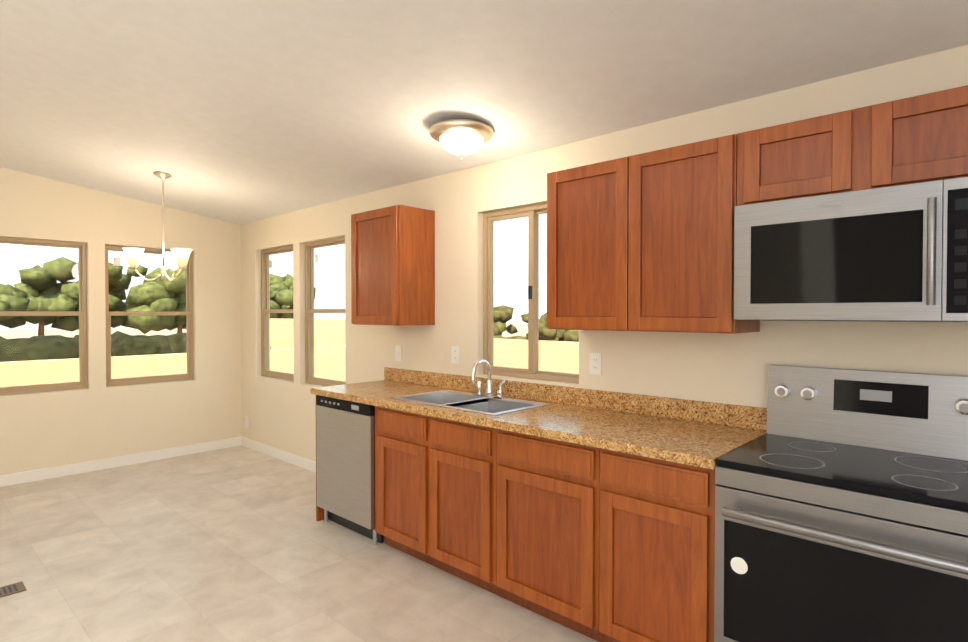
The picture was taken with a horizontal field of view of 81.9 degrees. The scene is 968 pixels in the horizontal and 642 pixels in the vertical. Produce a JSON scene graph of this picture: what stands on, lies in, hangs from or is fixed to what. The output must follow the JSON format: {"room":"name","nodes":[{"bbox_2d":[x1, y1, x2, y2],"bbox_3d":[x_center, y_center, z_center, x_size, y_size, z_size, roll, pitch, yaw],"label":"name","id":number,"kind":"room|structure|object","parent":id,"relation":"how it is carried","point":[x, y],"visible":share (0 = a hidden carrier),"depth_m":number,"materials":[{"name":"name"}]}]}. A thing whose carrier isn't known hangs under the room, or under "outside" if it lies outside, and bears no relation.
{"room":"kitchen","nodes":[
{"label":"kitchen","id":0,"kind":"room"},
{"bbox_2d":[0,167,241,475],"bbox_3d":[-4.628,-0.173,3.960,0.150,3.088,5.750,1,1,43],"label":"wall","id":1,"kind":"structure","parent":0,"point":[97,419],"depth_m":5.19,"materials":[{"name":"beige paint"}]},
{"bbox_2d":[0,237,87,394],"bbox_3d":[-3.880,-0.043,4.790,0.070,1.313,0.775,1,1,43],"label":"window","id":2,"kind":"structure","parent":1,"relation":"in","point":[82,382],"depth_m":4.93,"materials":[{"name":"beige plastic"}]},
{"bbox_2d":[0,436,241,486],"bbox_3d":[-4.517,1.324,3.980,0.014,0.095,5.600,1,1,43],"label":"baseboard","id":3,"kind":"structure","parent":1,"relation":"attached to","point":[53,472],"depth_m":5.15,"materials":[{"name":"white wood"}]},
{"bbox_2d":[105,245,193,386],"bbox_3d":[-3.264,-0.052,5.453,0.070,1.313,0.775,1,1,43],"label":"window","id":4,"kind":"structure","parent":1,"relation":"in","point":[189,341],"depth_m":5.44,"materials":[{"name":"beige plastic"}]},
{"bbox_2d":[0,445,597,641],"bbox_3d":[-1.591,1.459,1.265,8.300,0.100,5.900,1,1,43],"label":"floor","id":5,"kind":"structure","parent":0,"point":[237,544],"depth_m":3.10,"materials":[{"name":"tile"}]},
{"bbox_2d":[0,581,26,597],"bbox_3d":[-2.531,1.385,2.779,0.130,0.006,0.380,1,1,43],"label":"floor vent","id":6,"kind":"object","parent":5,"relation":"in","point":[11,589],"visible":1,"depth_m":2.87,"materials":[{"name":"brown metal"}]},
{"bbox_2d":[316,453,323,521],"bbox_3d":[-0.937,0.933,4.046,0.020,0.874,0.617,1,1,43],"label":"cabinet end panel","id":7,"kind":"object","parent":5,"relation":"on","point":[319,514],"visible":0.15,"depth_m":3.83,"materials":[{"name":"brown wood"}]},
{"bbox_2d":[316,395,382,544],"bbox_3d":[-0.708,0.937,3.816,0.620,0.872,0.610,1,1,43],"label":"dishwasher","id":8,"kind":"object","parent":5,"relation":"on","point":[345,440],"visible":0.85,"depth_m":3.56,"materials":[{"name":"silver metal"}]},
{"bbox_2d":[375,406,505,598],"bbox_3d":[-0.107,0.944,3.275,0.986,0.874,0.618,1,1,43],"label":"base cabinet","id":9,"kind":"object","parent":5,"relation":"on","point":[435,491],"visible":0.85,"depth_m":2.99,"materials":[{"name":"brown wood"}]},
{"bbox_2d":[310,359,766,469],"bbox_3d":[0.029,0.447,3.125,2.728,0.430,0.642,1,1,43],"label":"countertop","id":10,"kind":"structure","parent":9,"relation":"on","point":[703,434],"depth_m":2.78,"materials":[{"name":"stone"}]},
{"bbox_2d":[471,359,507,398],"bbox_3d":[-0.003,0.345,3.336,0.258,0.232,0.182,1,1,43],"label":"faucet","id":11,"kind":"object","parent":10,"relation":"on","point":[489,394],"depth_m":3.36,"materials":[{"name":"silver metal"}]},
{"bbox_2d":[496,429,607,641],"bbox_3d":[0.466,0.952,2.743,0.573,0.874,0.618,1,1,43],"label":"base cabinet","id":12,"kind":"object","parent":5,"relation":"on","point":[547,527],"visible":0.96,"depth_m":2.50,"materials":[{"name":"brown wood"}]},
{"bbox_2d":[599,448,716,641],"bbox_3d":[0.856,0.957,2.381,0.487,0.874,0.618,1,1,43],"label":"base cabinet","id":13,"kind":"object","parent":5,"relation":"on","point":[656,550],"visible":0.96,"depth_m":2.15,"materials":[{"name":"brown wood"}]},
{"bbox_2d":[714,365,967,641],"bbox_3d":[1.274,0.798,1.895,0.760,1.205,0.718,1,1,43],"label":"range","id":14,"kind":"object","parent":5,"relation":"on","point":[841,505],"visible":1,"depth_m":1.80,"materials":[{"name":"silver metal"}]},
{"bbox_2d":[0,0,967,224],"bbox_3d":[-1.591,-1.390,1.224,8.300,0.878,5.900,1,1,43],"label":"ceiling","id":15,"kind":"structure","parent":0,"point":[240,112],"depth_m":2.54,"materials":[{"name":"white paint"}]},
{"bbox_2d":[122,172,191,281],"bbox_3d":[-2.527,-0.732,4.344,0.491,0.838,0.476,1,1,43],"label":"pendant chandelier","id":16,"kind":"object","parent":15,"relation":"hanging from","point":[177,258],"visible":1,"depth_m":4.30,"materials":[{"name":"white glass"}]},
{"bbox_2d":[429,119,493,158],"bbox_3d":[-0.123,-0.969,3.047,0.352,0.167,0.352,1,1,43],"label":"flush-mount ceiling light","id":17,"kind":"object","parent":15,"relation":"attached to","point":[461,138],"visible":1,"depth_m":2.95,"materials":[{"name":"white glass"}]},
{"bbox_2d":[241,45,967,461],"bbox_3d":[0.365,0.190,3.354,8.300,2.379,0.150,1,1,43],"label":"wall","id":18,"kind":"structure","parent":0,"point":[705,367],"depth_m":3.07,"materials":[{"name":"beige paint"}]},
{"bbox_2d":[245,416,248,427],"bbox_3d":[-2.519,1.073,5.936,0.072,0.116,0.009,1,1,43],"label":"electrical outlet","id":19,"kind":"object","parent":18,"relation":"attached to","point":[247,421],"visible":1,"depth_m":5.94,"materials":[{"name":"white plastic"}]},
{"bbox_2d":[261,245,293,380],"bbox_3d":[-2.017,-0.077,5.584,0.776,1.308,0.070,1,1,43],"label":"window","id":20,"kind":"structure","parent":18,"relation":"in","point":[266,263],"depth_m":5.80,"materials":[{"name":"beige plastic"}]},
{"bbox_2d":[241,437,315,472],"bbox_3d":[-1.681,1.307,5.158,2.537,0.095,0.014,1,1,43],"label":"baseboard","id":21,"kind":"structure","parent":18,"relation":"attached to","point":[298,461],"depth_m":5.42,"materials":[{"name":"white wood"}]},
{"bbox_2d":[305,237,345,385],"bbox_3d":[-1.373,-0.068,4.985,0.749,1.308,0.070,1,1,43],"label":"window","id":22,"kind":"structure","parent":18,"relation":"in","point":[310,310],"depth_m":5.19,"materials":[{"name":"beige plastic"}]},
{"bbox_2d":[351,205,434,325],"bbox_3d":[-0.651,-0.371,3.956,0.533,0.795,0.333,1,1,43],"label":"upper cabinet","id":23,"kind":"object","parent":18,"relation":"attached to","point":[392,265],"visible":1,"depth_m":3.80,"materials":[{"name":"brown wood"}]},
{"bbox_2d":[395,346,401,360],"bbox_3d":[-0.643,0.243,4.179,0.072,0.116,0.012,1,1,43],"label":"outlet","id":24,"kind":"object","parent":18,"relation":"attached to","point":[398,353],"visible":1,"depth_m":4.18,"materials":[{"name":"white plastic"}]},
{"bbox_2d":[451,346,458,363],"bbox_3d":[-0.194,0.229,3.764,0.072,0.116,0.009,1,1,43],"label":"electrical outlet","id":25,"kind":"object","parent":18,"relation":"attached to","point":[454,354],"visible":1,"depth_m":3.76,"materials":[{"name":"white plastic"}]},
{"bbox_2d":[483,203,578,383],"bbox_3d":[0.302,-0.174,3.425,0.775,1.052,0.074,1,1,43],"label":"window","id":26,"kind":"structure","parent":18,"relation":"in","point":[532,214],"depth_m":3.44,"materials":[{"name":"beige plastic"}]},
{"bbox_2d":[384,367,766,430],"bbox_3d":[0.241,0.416,3.353,2.728,0.096,0.019,1,1,43],"label":"backsplash","id":27,"kind":"structure","parent":18,"relation":"attached to","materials":[{"name":"stone"}]},
{"bbox_2d":[590,353,601,374],"bbox_3d":[0.604,0.232,3.023,0.072,0.116,0.009,1,1,43],"label":"electrical outlet","id":28,"kind":"object","parent":18,"relation":"attached to","point":[596,363],"visible":1,"depth_m":3.02,"materials":[{"name":"white plastic"}]},
{"bbox_2d":[737,85,967,205],"bbox_3d":[1.406,-0.594,2.043,0.826,0.295,0.333,1,1,43],"label":"upper cabinet","id":29,"kind":"object","parent":18,"relation":"attached to","point":[916,139],"visible":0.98,"depth_m":1.94,"materials":[{"name":"brown wood"}]},
{"bbox_2d":[734,177,967,321],"bbox_3d":[1.366,-0.220,1.998,0.787,0.439,0.461,1,1,43],"label":"over-the-range microwave","id":30,"kind":"object","parent":29,"relation":"attached to","point":[899,253],"visible":1,"depth_m":1.86,"materials":[{"name":"silver metal"}]},
{"bbox_2d":[547,134,759,333],"bbox_3d":[0.763,-0.353,2.643,0.922,0.795,0.333,1,1,43],"label":"upper cabinet","id":31,"kind":"object","parent":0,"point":[642,242],"visible":1,"depth_m":2.47,"materials":[{"name":"brown wood"}]},
{"label":"outside","id":32,"kind":"structure","parent":0,"visible":0},
{"bbox_2d":[0,323,527,338],"bbox_3d":[-2.616,1.493,6.039,120.000,0.099,120.000,1,1,43],"label":"ground","id":33,"kind":"structure","parent":32,"point":[523,329],"depth_m":44.04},
{"bbox_2d":[0,294,29,328],"bbox_3d":[-15.867,-0.202,16.734,3.982,2.998,3.919,1,1,43],"label":"tree","id":34,"kind":"object","parent":33,"relation":"on","point":[10,321],"depth_m":16.99,"materials":[{"name":"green plant"}]},
{"bbox_2d":[0,257,78,335],"bbox_3d":[-14.953,-0.459,18.987,2.726,3.446,3.510,1,1,43],"label":"tree","id":35,"kind":"object","parent":33,"relation":"on","point":[68,269],"depth_m":18.48,"materials":[{"name":"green plant"}]},
{"bbox_2d":[41,262,147,331],"bbox_3d":[-13.690,-0.405,19.912,3.584,3.313,3.683,1,1,43],"label":"tree","id":36,"kind":"object","parent":33,"relation":"on","point":[116,290],"depth_m":19.23,"materials":[{"name":"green plant"}]},
{"bbox_2d":[0,331,270,361],"bbox_3d":[-9.955,0.927,10.750,1.597,1.364,12.358,1,1,43],"label":"hedge","id":37,"kind":"object","parent":33,"relation":"on","point":[46,345],"depth_m":11.66,"materials":[{"name":"green plant"}]},
{"bbox_2d":[122,267,185,333],"bbox_3d":[-11.092,-0.355,20.003,3.972,3.211,3.530,1,1,43],"label":"tree","id":38,"kind":"object","parent":33,"relation":"on","point":[168,320],"depth_m":18.48,"materials":[{"name":"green plant"}]},
{"bbox_2d":[270,282,292,318],"bbox_3d":[-9.293,-0.299,23.065,3.349,3.012,3.836,1,1,43],"label":"tree","id":39,"kind":"object","parent":33,"relation":"on","point":[283,296],"depth_m":22.89,"materials":[{"name":"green plant"}]},
{"bbox_2d":[270,274,315,318],"bbox_3d":[-9.058,-0.485,25.172,3.081,3.324,2.867,1,1,43],"label":"tree","id":40,"kind":"object","parent":33,"relation":"on","point":[286,281],"depth_m":24.63,"materials":[{"name":"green plant"}]},
{"bbox_2d":[497,321,505,334],"bbox_3d":[-0.074,0.353,24.188,2.080,2.322,2.248,1,1,43],"label":"shrub","id":41,"kind":"object","parent":33,"relation":"on","point":[502,329],"depth_m":23.64,"materials":[{"name":"green plant"}]},
{"bbox_2d":[494,305,517,338],"bbox_3d":[0.176,0.474,20.240,2.339,2.096,2.425,1,1,43],"label":"shrub","id":42,"kind":"object","parent":33,"relation":"on","point":[500,316],"depth_m":19.82,"materials":[{"name":"green plant"}]},
{"bbox_2d":[506,313,546,339],"bbox_3d":[2.159,0.617,19.148,2.274,1.926,2.389,1,1,43],"label":"shrub","id":43,"kind":"object","parent":33,"relation":"on","point":[524,318],"depth_m":19.29,"materials":[{"name":"green plant"}]},
{"bbox_2d":[526,320,578,341],"bbox_3d":[2.479,0.657,17.297,2.130,1.868,2.311,1,1,43],"label":"shrub","id":44,"kind":"object","parent":33,"relation":"on","point":[546,335],"depth_m":16.44,"materials":[{"name":"green plant"}]},
{"bbox_2d":[0,318,578,386],"bbox_3d":[-4.878,0.812,2.125,26.000,1.370,19.200,1,1,43],"label":"ground","id":45,"kind":"structure","parent":32,"point":[561,358],"depth_m":9.54,"materials":[{"name":"paint"}]}
]}

